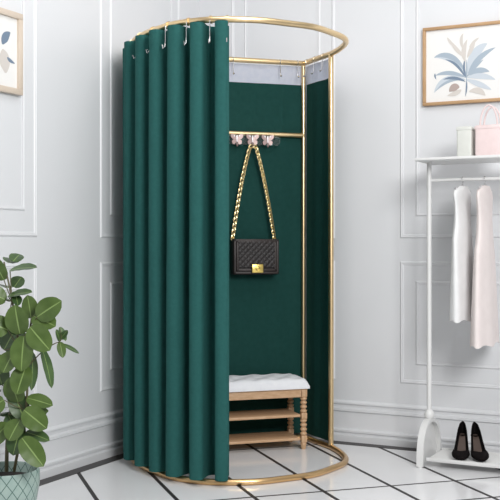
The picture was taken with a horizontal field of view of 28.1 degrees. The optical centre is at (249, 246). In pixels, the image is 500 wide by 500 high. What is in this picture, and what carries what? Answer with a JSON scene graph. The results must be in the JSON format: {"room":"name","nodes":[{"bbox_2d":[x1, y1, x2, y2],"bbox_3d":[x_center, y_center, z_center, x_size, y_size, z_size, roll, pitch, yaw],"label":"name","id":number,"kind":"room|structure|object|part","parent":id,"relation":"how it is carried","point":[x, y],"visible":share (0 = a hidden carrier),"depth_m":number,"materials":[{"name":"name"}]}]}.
{"room":"clothing store","nodes":[
{"label":"clothing store","id":0,"kind":"room"},
{"bbox_2d":[0,0,198,430],"bbox_3d":[-1.339,-0.450,3.888,0.100,3.000,4.600,0,0,27],"label":"wall","id":1,"kind":"structure","parent":0,"point":[68,249],"depth_m":4.75,"materials":[{"name":"paint"}]},
{"bbox_2d":[0,7,22,95],"bbox_3d":[-1.103,-0.844,4.211,0.026,0.357,0.420,0,0,27],"label":"framed picture","id":2,"kind":"object","parent":1,"relation":"attached to","point":[11,22],"visible":1,"depth_m":4.34,"materials":[{"name":"white paper"}]},
{"bbox_2d":[0,14,16,87],"bbox_3d":[-1.107,-0.844,4.213,0.011,0.317,0.380,0,0,27],"label":"print","id":3,"kind":"object","parent":2,"relation":"attached to","point":[8,22],"depth_m":4.33,"materials":[{"name":"white paper"}]},
{"bbox_2d":[0,0,24,210],"bbox_3d":[-1.209,-0.905,4.026,0.006,1.490,0.930,0,0,27],"label":"trim","id":4,"kind":"structure","parent":1,"relation":"attached to","point":[16,208],"depth_m":4.43,"materials":[{"name":"white paint"}]},
{"bbox_2d":[0,287,24,390],"bbox_3d":[-1.209,0.397,4.026,0.006,0.442,0.930,0,0,27],"label":"trim","id":5,"kind":"structure","parent":1,"relation":"attached to","point":[13,288],"depth_m":4.37,"materials":[{"name":"white paint"}]},
{"bbox_2d":[0,0,36,236],"bbox_3d":[-1.209,-0.907,4.026,0.006,1.725,1.100,0,0,27],"label":"trim","id":6,"kind":"structure","parent":1,"relation":"attached to","point":[2,233],"depth_m":4.50,"materials":[{"name":"white paint"}]},
{"bbox_2d":[1,263,36,412],"bbox_3d":[-1.209,0.396,4.026,0.006,0.644,1.100,0,0,27],"label":"trim","id":7,"kind":"structure","parent":1,"relation":"attached to","point":[8,266],"depth_m":4.50,"materials":[{"name":"white paint"}]},
{"bbox_2d":[0,409,122,479],"bbox_3d":[-1.305,0.939,3.815,0.026,0.222,4.500,0,0,27],"label":"baseboard","id":8,"kind":"structure","parent":1,"relation":"attached to","point":[72,445],"depth_m":4.79,"materials":[{"name":"white paint"}]},
{"bbox_2d":[39,453,122,485],"bbox_3d":[-1.277,1.049,3.801,0.090,0.002,4.500,0,0,27],"label":"trim","id":9,"kind":"structure","parent":1,"relation":"attached to","point":[120,456],"depth_m":4.71,"materials":[{"name":"black"}]},
{"bbox_2d":[100,261,122,391],"bbox_3d":[-0.566,0.396,5.288,0.006,0.644,0.764,0,0,27],"label":"trim","id":10,"kind":"structure","parent":1,"relation":"attached to","point":[120,263],"depth_m":4.96,"materials":[{"name":"white paint"}]},
{"bbox_2d":[110,281,122,369],"bbox_3d":[-0.566,0.397,5.288,0.006,0.442,0.594,0,0,27],"label":"trim","id":11,"kind":"structure","parent":1,"relation":"attached to","point":[112,367],"depth_m":5.03,"materials":[{"name":"white paint"}]},
{"bbox_2d":[100,0,179,237],"bbox_3d":[-0.566,-0.907,5.288,0.006,1.725,0.764,0,0,27],"label":"trim","id":12,"kind":"structure","parent":1,"relation":"attached to","point":[102,235],"depth_m":4.95,"materials":[{"name":"white paint"}]},
{"bbox_2d":[110,0,171,215],"bbox_3d":[-0.566,-0.905,5.288,0.006,1.490,0.594,0,0,27],"label":"trim","id":13,"kind":"structure","parent":1,"relation":"attached to","point":[111,1],"depth_m":5.03,"materials":[{"name":"white paint"}]},
{"bbox_2d":[37,440,499,499],"bbox_3d":[0.000,1.100,3.250,10.000,0.100,8.500,0,0,0],"label":"floor","id":14,"kind":"structure","parent":0,"point":[370,473],"depth_m":4.52,"materials":[{"name":"tile"}]},
{"bbox_2d":[0,253,78,499],"bbox_3d":[-0.903,0.538,3.885,0.429,1.025,0.298,0,0,37],"label":"potted plant","id":15,"kind":"object","parent":14,"relation":"on","point":[19,480],"visible":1,"depth_m":3.82,"materials":[{"name":"green plant"}]},
{"bbox_3d":[-0.965,0.959,3.920,0.278,0.182,0.278,0,0,0],"label":"pot","id":16,"kind":"part","parent":15,"relation":"part of","materials":[{"name":"ceramic"}]},
{"bbox_3d":[-0.886,0.470,3.893,0.251,0.825,0.191,0,0,41],"label":"stem","id":17,"kind":"part","parent":15,"relation":"part of","materials":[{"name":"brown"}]},
{"bbox_2d":[131,16,348,485],"bbox_3d":[-0.029,0.017,4.881,1.062,2.066,0.954,0,0,-17],"label":"frame","id":18,"kind":"object","parent":14,"relation":"on","point":[330,445],"visible":0.75,"depth_m":5.17,"materials":[{"name":"gold metal"}]},
{"bbox_2d":[123,15,228,480],"bbox_3d":[-0.425,0.000,4.721,0.255,2.040,0.986,0,0,-34],"label":"curtain","id":19,"kind":"object","parent":18,"relation":"hanging from","point":[176,78],"visible":1,"depth_m":4.46,"materials":[{"name":"green fabric"}]},
{"bbox_3d":[-0.029,-1.002,4.881,1.062,0.028,0.954,0,0,-17],"label":"rail","id":20,"kind":"part","parent":18,"relation":"part of","materials":[{"name":"gold metal"}]},
{"bbox_2d":[229,134,279,146],"bbox_3d":[0.024,-0.568,5.347,0.302,0.070,0.036,0,0,-17],"label":"hook rack","id":21,"kind":"object","parent":18,"relation":"attached to","point":[247,139],"visible":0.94,"depth_m":5.35,"materials":[{"name":"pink plastic"}]},
{"bbox_2d":[231,144,278,274],"bbox_3d":[0.026,-0.201,5.328,0.260,0.696,0.085,0,0,-17],"label":"handbag","id":22,"kind":"object","parent":21,"relation":"hanging from","point":[248,256],"visible":1,"depth_m":5.31,"materials":[{"name":"black leather"}]},
{"bbox_2d":[229,57,300,433],"bbox_3d":[-0.124,-0.001,5.332,0.876,2.037,0.050,0,0,-17],"label":"curtain","id":23,"kind":"object","parent":18,"relation":"hanging from","point":[264,310],"visible":0.39,"depth_m":5.42,"materials":[{"name":"green fabric"}]},
{"bbox_3d":[0.291,0.018,5.459,0.023,2.036,0.022,0,0,0],"label":"post","id":24,"kind":"part","parent":18,"relation":"part of","materials":[{"name":"gold metal"}]},
{"bbox_2d":[303,53,327,440],"bbox_3d":[0.349,-0.001,5.327,0.050,2.037,0.287,0,0,-25],"label":"curtain","id":25,"kind":"object","parent":18,"relation":"hanging from","point":[317,92],"visible":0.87,"depth_m":5.35,"materials":[{"name":"green fabric"}]},
{"bbox_3d":[0.420,0.018,5.185,0.027,2.036,0.026,0,0,0],"label":"post","id":26,"kind":"part","parent":18,"relation":"part of","materials":[{"name":"gold metal"}]},
{"bbox_2d":[229,373,309,448],"bbox_3d":[-0.066,0.863,5.189,0.708,0.375,0.255,0,0,-18],"label":"bench","id":27,"kind":"object","parent":14,"relation":"on","point":[253,386],"visible":0.56,"depth_m":5.16,"materials":[{"name":"brown wood"}]},
{"bbox_2d":[229,431,299,444],"bbox_3d":[-0.066,0.996,5.189,0.624,0.014,0.207,0,0,-18],"label":"shelf","id":28,"kind":"object","parent":27,"relation":"attached to","point":[278,436],"depth_m":5.19,"materials":[{"name":"brown wood"}]},
{"bbox_2d":[229,408,299,420],"bbox_3d":[-0.066,0.875,5.189,0.624,0.014,0.207,0,0,-18],"label":"shelf","id":29,"kind":"object","parent":27,"relation":"attached to","point":[286,412],"depth_m":5.18,"materials":[{"name":"brown wood"}]},
{"bbox_2d":[229,373,309,391],"bbox_3d":[-0.066,0.704,5.189,0.708,0.058,0.255,0,0,-18],"label":"seat cushion","id":30,"kind":"object","parent":27,"relation":"on","point":[274,382],"depth_m":5.14,"materials":[{"name":"white fabric"}]},
{"bbox_3d":[0.218,0.894,5.383,0.037,0.312,0.037,0,0,0],"label":"leg","id":31,"kind":"part","parent":27,"relation":"part of","materials":[{"name":"brown wood"}]},
{"bbox_3d":[0.278,0.894,5.198,0.037,0.312,0.037,0,0,0],"label":"leg","id":32,"kind":"part","parent":27,"relation":"part of","materials":[{"name":"brown wood"}]},
{"bbox_2d":[414,154,499,467],"bbox_3d":[1.250,0.312,4.697,0.900,1.475,0.316,0,0,27],"label":"rack","id":33,"kind":"object","parent":14,"relation":"on","point":[429,436],"visible":1,"depth_m":4.87,"materials":[{"name":"white plastic"}]},
{"bbox_2d":[414,154,499,164],"bbox_3d":[1.250,-0.418,4.697,0.900,0.014,0.290,0,0,27],"label":"shelf","id":34,"kind":"object","parent":33,"relation":"attached to","point":[475,159],"depth_m":4.75,"materials":[{"name":"white plastic"}]},
{"bbox_2d":[449,176,472,322],"bbox_3d":[1.021,0.008,4.814,0.107,0.696,0.303,0,0,24],"label":"dress","id":35,"kind":"object","parent":33,"relation":"hanging from","point":[461,279],"visible":0.91,"depth_m":4.71,"materials":[{"name":"white fabric"}]},
{"bbox_2d":[452,421,469,460],"bbox_3d":[1.005,0.928,4.790,0.085,0.155,0.208,0,0,6],"label":"pump","id":36,"kind":"object","parent":33,"relation":"on","point":[460,452],"visible":1,"depth_m":4.81,"materials":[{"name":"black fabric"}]},
{"bbox_2d":[426,447,499,467],"bbox_3d":[1.250,1.010,4.697,0.790,0.018,0.270,0,0,27],"label":"shoe shelf","id":37,"kind":"object","parent":33,"relation":"attached to","point":[433,454],"depth_m":4.75,"materials":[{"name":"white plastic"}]},
{"bbox_3d":[1.250,-0.325,4.697,0.840,0.017,0.017,0,0,27],"label":"hanging rail","id":38,"kind":"part","parent":33,"relation":"part of","materials":[{"name":"white plastic"}]},
{"bbox_2d":[456,126,474,155],"bbox_3d":[1.041,-0.500,4.804,0.076,0.150,0.104,0,0,27],"label":"box","id":39,"kind":"object","parent":33,"relation":"on","point":[465,134],"visible":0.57,"depth_m":4.76,"materials":[{"name":"white cardboard"}]},
{"bbox_2d":[471,422,488,461],"bbox_3d":[1.085,0.928,4.769,0.085,0.155,0.204,0,0,0],"label":"pump","id":40,"kind":"object","parent":33,"relation":"on","point":[478,451],"visible":1,"depth_m":4.79,"materials":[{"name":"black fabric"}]},
{"bbox_2d":[470,176,498,348],"bbox_3d":[1.116,0.064,4.765,0.107,0.808,0.384,0,0,24],"label":"dress","id":41,"kind":"object","parent":33,"relation":"hanging from","point":[484,330],"visible":1,"depth_m":4.67,"materials":[{"name":"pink fabric"}]},
{"bbox_2d":[474,104,499,154],"bbox_3d":[1.143,-0.550,4.752,0.124,0.248,0.124,0,0,27],"label":"tote bag","id":42,"kind":"object","parent":33,"relation":"on","point":[487,137],"visible":0.9,"depth_m":4.70,"materials":[{"name":"pink leather"}]},
{"bbox_3d":[1.127,-0.622,4.720,0.090,0.105,0.009,0,0,27],"label":"handle","id":43,"kind":"part","parent":42,"relation":"part of","materials":[{"name":"pink leather"}]},
{"bbox_3d":[1.160,-0.622,4.784,0.090,0.105,0.009,0,0,27],"label":"handle","id":44,"kind":"part","parent":42,"relation":"part of","materials":[{"name":"pink leather"}]},
{"bbox_2d":[199,0,499,410],"bbox_3d":[1.777,-0.450,4.826,4.600,3.000,0.100,0,0,27],"label":"wall","id":45,"kind":"structure","parent":0,"point":[369,249],"depth_m":5.30,"materials":[{"name":"paint"}]},
{"bbox_2d":[244,0,320,82],"bbox_3d":[0.175,-0.905,5.582,0.471,1.490,0.006,0,0,27],"label":"trim","id":46,"kind":"structure","parent":45,"relation":"attached to","point":[245,1],"depth_m":5.48,"materials":[{"name":"white paint"}]},
{"bbox_2d":[231,0,334,238],"bbox_3d":[0.175,-0.907,5.582,0.641,1.725,0.006,0,0,27],"label":"trim","id":47,"kind":"structure","parent":45,"relation":"attached to","point":[232,1],"depth_m":5.44,"materials":[{"name":"white paint"}]},
{"bbox_2d":[334,261,334,378],"bbox_3d":[0.175,0.396,5.582,0.641,0.644,0.006,0,0,27],"label":"trim","id":48,"kind":"structure","parent":45,"relation":"attached to","point":[334,261],"depth_m":5.44,"materials":[{"name":"white paint"}]},
{"bbox_2d":[319,439,416,450],"bbox_3d":[1.689,1.049,4.764,4.500,0.002,0.090,0,0,27],"label":"trim","id":49,"kind":"structure","parent":45,"relation":"attached to","point":[335,442],"depth_m":5.28,"materials":[{"name":"black"}]},
{"bbox_2d":[294,399,499,452],"bbox_3d":[1.704,0.939,4.793,4.500,0.222,0.026,0,0,27],"label":"baseboard","id":50,"kind":"structure","parent":45,"relation":"attached to","point":[388,424],"depth_m":5.26,"materials":[{"name":"white paint"}]},
{"bbox_2d":[400,0,499,237],"bbox_3d":[1.213,-0.907,5.054,0.950,1.725,0.006,0,0,27],"label":"trim","id":51,"kind":"structure","parent":45,"relation":"attached to","point":[402,235],"depth_m":5.26,"materials":[{"name":"white paint"}]},
{"bbox_2d":[400,261,499,389],"bbox_3d":[1.213,0.396,5.054,0.950,0.644,0.006,0,0,27],"label":"trim","id":52,"kind":"structure","parent":45,"relation":"attached to","point":[402,263],"depth_m":5.24,"materials":[{"name":"white paint"}]},
{"bbox_2d":[416,0,499,215],"bbox_3d":[1.213,-0.905,5.054,0.780,1.490,0.006,0,0,27],"label":"trim","id":53,"kind":"structure","parent":45,"relation":"attached to","point":[417,1],"depth_m":5.22,"materials":[{"name":"white paint"}]},
{"bbox_2d":[416,281,499,369],"bbox_3d":[1.213,0.397,5.054,0.780,0.442,0.006,0,0,27],"label":"trim","id":54,"kind":"structure","parent":45,"relation":"attached to","point":[417,282],"depth_m":5.19,"materials":[{"name":"white paint"}]},
{"bbox_2d":[423,20,499,105],"bbox_3d":[1.150,-0.934,5.074,0.560,0.404,0.026,0,0,27],"label":"framed picture","id":55,"kind":"object","parent":45,"relation":"attached to","point":[461,62],"visible":1,"depth_m":5.11,"materials":[{"name":"white paper"}]}
]}

